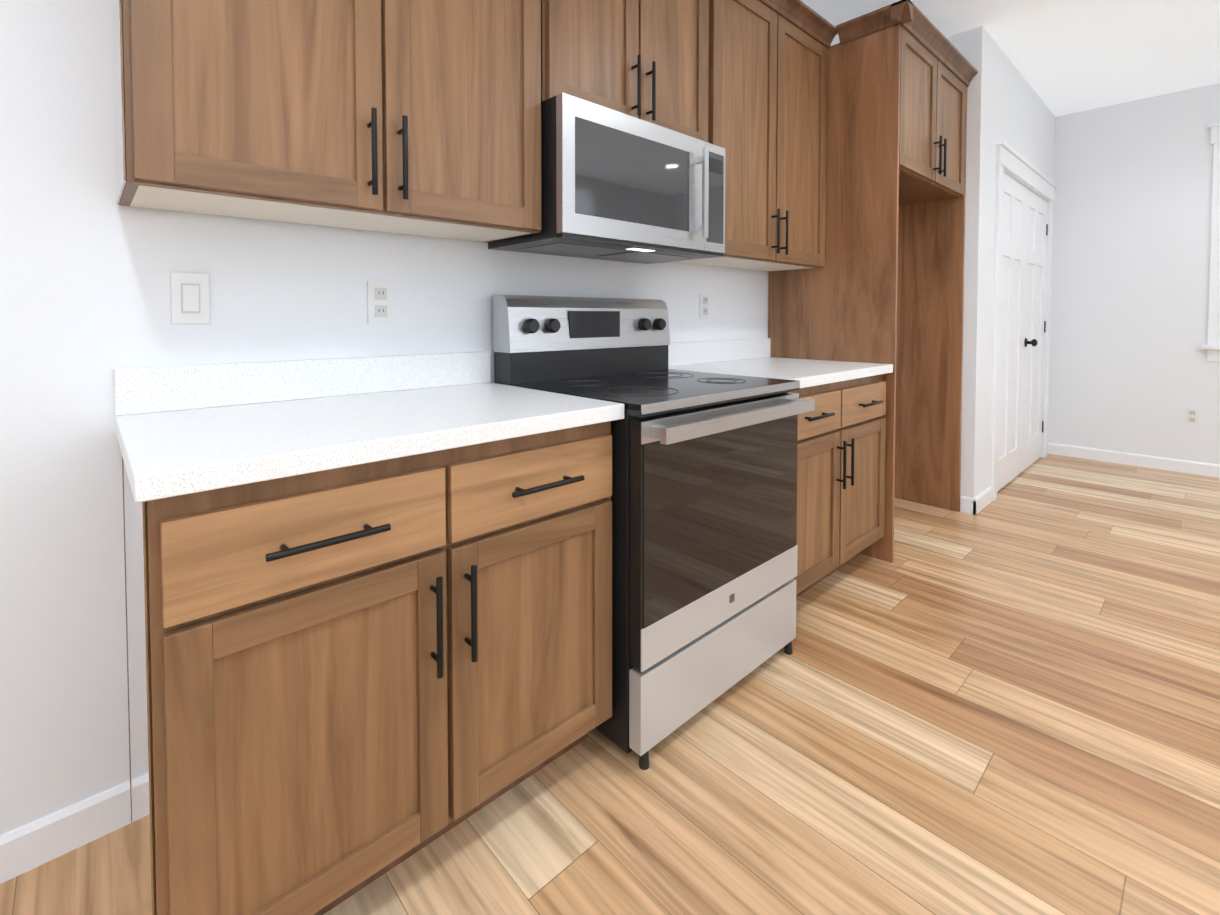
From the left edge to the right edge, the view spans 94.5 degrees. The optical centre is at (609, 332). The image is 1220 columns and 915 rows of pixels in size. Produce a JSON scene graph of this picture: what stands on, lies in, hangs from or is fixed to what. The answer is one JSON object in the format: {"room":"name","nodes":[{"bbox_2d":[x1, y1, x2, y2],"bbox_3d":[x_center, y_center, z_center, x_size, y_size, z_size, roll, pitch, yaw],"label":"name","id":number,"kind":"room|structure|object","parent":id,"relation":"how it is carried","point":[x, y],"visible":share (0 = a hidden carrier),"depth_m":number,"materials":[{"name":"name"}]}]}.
{"room":"kitchen","nodes":[
{"label":"kitchen","id":0,"kind":"room"},
{"bbox_2d":[0,0,768,834],"bbox_3d":[-0.761,-0.296,1.593,6.348,2.760,0.100,-2,2,-43],"label":"wall","id":1,"kind":"structure","parent":0,"point":[88,266],"depth_m":1.22,"materials":[{"name":"white paint"}]},
{"bbox_2d":[0,780,130,883],"bbox_3d":[-2.021,1.073,0.378,2.596,0.090,0.013,-2,2,-43],"label":"baseboard","id":2,"kind":"structure","parent":1,"relation":"attached to","point":[38,842],"depth_m":1.19,"materials":[{"name":"white paint"}]},
{"bbox_2d":[170,272,209,323],"bbox_3d":[-0.980,-0.081,1.318,0.072,0.118,0.010,-2,2,-43],"label":"light switch","id":3,"kind":"object","parent":1,"relation":"attached to","point":[189,298],"visible":1,"depth_m":1.31,"materials":[{"name":"white plastic"}]},
{"bbox_2d":[111,0,540,242],"bbox_3d":[-0.614,-0.852,1.387,0.912,1.142,0.372,-2,2,-43],"label":"upper cabinet","id":4,"kind":"object","parent":1,"relation":"attached to","point":[416,117],"visible":1,"depth_m":1.25,"materials":[{"name":"brown wood"}]},
{"bbox_2d":[367,281,393,322],"bbox_3d":[-0.658,-0.087,1.620,0.072,0.118,0.008,-2,2,-43],"label":"outlet","id":5,"kind":"object","parent":1,"relation":"attached to","point":[380,302],"visible":1,"depth_m":1.62,"materials":[{"name":"white plastic"}]},
{"bbox_2d":[541,0,708,141],"bbox_3d":[0.005,-1.059,1.959,0.762,0.762,0.372,-2,2,-43],"label":"upper cabinet","id":6,"kind":"object","parent":1,"relation":"attached to","point":[646,60],"visible":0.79,"depth_m":1.84,"materials":[{"name":"brown wood"}]},
{"bbox_2d":[488,92,724,263],"bbox_3d":[0.026,-0.475,1.951,0.762,0.398,0.436,-2,2,-43],"label":"over-the-range microwave","id":7,"kind":"object","parent":6,"relation":"attached to","point":[618,186],"visible":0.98,"depth_m":1.75,"materials":[{"name":"silver metal"}]},
{"bbox_2d":[699,293,709,318],"bbox_3d":[0.446,-0.126,2.651,0.072,0.118,0.008,-2,2,-43],"label":"outlet","id":8,"kind":"object","parent":1,"relation":"attached to","point":[704,313],"visible":1,"depth_m":2.65,"materials":[{"name":"white plastic"}]},
{"bbox_2d":[672,0,837,270],"bbox_3d":[0.633,-0.885,2.550,0.932,1.142,0.372,-2,2,-43],"label":"upper cabinet","id":9,"kind":"object","parent":1,"relation":"attached to","point":[767,95],"visible":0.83,"depth_m":2.42,"materials":[{"name":"brown wood"}]},
{"bbox_2d":[0,454,1219,914],"bbox_3d":[1.514,1.136,0.816,8.560,0.060,4.400,-2,2,-43],"label":"floor","id":10,"kind":"structure","parent":0,"point":[1006,702],"depth_m":1.42,"materials":[{"name":"brown wood"}]},
{"bbox_2d":[122,421,611,914],"bbox_3d":[-0.516,0.654,1.324,0.913,0.876,0.659,-2,2,-43],"label":"base cabinet","id":11,"kind":"object","parent":10,"relation":"on","point":[344,683],"visible":0.94,"depth_m":1.00,"materials":[{"name":"brown wood"}]},
{"bbox_2d":[114,351,623,502],"bbox_3d":[-0.523,0.146,1.315,0.930,0.140,0.646,-2,2,-43],"label":"countertop","id":12,"kind":"structure","parent":11,"relation":"on","point":[184,430],"depth_m":1.24,"materials":[{"name":"white stone"}]},
{"bbox_2d":[493,295,814,769],"bbox_3d":[0.147,0.477,1.851,0.764,1.200,0.734,-2,2,-43],"label":"range","id":13,"kind":"object","parent":10,"relation":"on","point":[704,521],"visible":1,"depth_m":1.60,"materials":[{"name":"silver metal"}]},
{"bbox_2d":[789,374,885,596],"bbox_3d":[0.731,0.621,2.488,0.932,0.876,0.659,-2,2,-43],"label":"base cabinet","id":14,"kind":"object","parent":10,"relation":"on","point":[841,441],"visible":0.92,"depth_m":2.26,"materials":[{"name":"brown wood"}]},
{"bbox_2d":[668,338,892,387],"bbox_3d":[0.724,0.113,2.478,0.941,0.140,0.646,-2,2,-43],"label":"countertop","id":15,"kind":"structure","parent":14,"relation":"on","point":[747,357],"depth_m":2.50,"materials":[{"name":"white stone"}]},
{"bbox_2d":[768,0,977,562],"bbox_3d":[1.442,-0.215,3.100,1.067,2.513,0.699,-2,2,-43],"label":"enclosure","id":16,"kind":"object","parent":10,"relation":"on","point":[885,285],"visible":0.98,"depth_m":2.79,"materials":[{"name":"brown wood"}]},
{"bbox_2d":[946,31,965,57],"bbox_3d":[1.848,-0.351,3.521,0.100,2.760,0.600,-2,2,-43],"label":"wall","id":17,"kind":"structure","parent":0,"point":[958,40],"depth_m":3.24,"materials":[{"name":"white paint"}]},
{"bbox_2d":[960,25,1054,501],"bbox_3d":[2.822,-0.363,3.952,2.112,2.760,0.100,-2,2,-43],"label":"wall","id":18,"kind":"structure","parent":0,"point":[1006,104],"depth_m":3.28,"materials":[{"name":"white paint"}]},
{"bbox_2d":[960,486,992,514],"bbox_3d":[2.189,0.989,3.365,0.360,0.090,0.076,-2,2,-43],"label":"baseboard","id":19,"kind":"structure","parent":18,"relation":"attached to","point":[978,503],"depth_m":3.26,"materials":[{"name":"white paint"}]},
{"bbox_2d":[997,173,1025,491],"bbox_3d":[2.662,-0.003,3.769,0.725,2.030,0.043,-2,2,-43],"label":"pantry door","id":20,"kind":"structure","parent":18,"relation":"in","point":[1012,319],"depth_m":3.77,"materials":[{"name":"white paint"}]},
{"bbox_2d":[990,140,1056,500],"bbox_3d":[2.919,-0.078,4.026,1.700,2.186,0.136,-2,2,-43],"label":"door frame","id":21,"kind":"structure","parent":18,"relation":"attached to","point":[1013,162],"depth_m":3.53,"materials":[{"name":"white paint"}]},
{"bbox_2d":[1020,188,1047,472],"bbox_3d":[3.216,-0.016,4.244,0.725,2.030,0.106,-2,2,-43],"label":"pantry door","id":22,"kind":"structure","parent":18,"relation":"in","point":[1034,322],"depth_m":4.24,"materials":[{"name":"white paint"}]},
{"bbox_2d":[801,0,1219,116],"bbox_3d":[1.514,-1.683,0.736,8.560,0.060,4.400,-2,2,-43],"label":"ceiling","id":23,"kind":"structure","parent":0,"point":[1065,57],"depth_m":3.32,"materials":[{"name":"white paint"}]},
{"bbox_2d":[1048,83,1219,464],"bbox_3d":[4.852,-0.347,3.398,0.100,2.760,3.680,-2,2,-43],"label":"wall","id":24,"kind":"structure","parent":0,"point":[1133,370],"depth_m":4.26,"materials":[{"name":"white paint"}]},
{"bbox_2d":[1048,442,1219,477],"bbox_3d":[4.811,0.988,3.397,0.013,0.090,3.480,-2,2,-43],"label":"baseboard","id":25,"kind":"structure","parent":24,"relation":"attached to","point":[1183,466],"depth_m":4.27,"materials":[{"name":"white paint"}]},
{"bbox_2d":[1185,408,1199,424],"bbox_3d":[4.187,0.601,4.058,0.008,0.118,0.072,-2,2,-43],"label":"outlet","id":26,"kind":"object","parent":24,"relation":"attached to","point":[1191,416],"visible":1,"depth_m":4.06,"materials":[{"name":"white plastic"}]},
{"bbox_2d":[1201,122,1219,361],"bbox_3d":[4.738,-0.618,3.469,0.140,1.663,1.490,-2,2,-43],"label":"window","id":27,"kind":"structure","parent":24,"relation":"in","point":[1212,347],"depth_m":3.95,"materials":[{"name":"white paint"}]}
]}

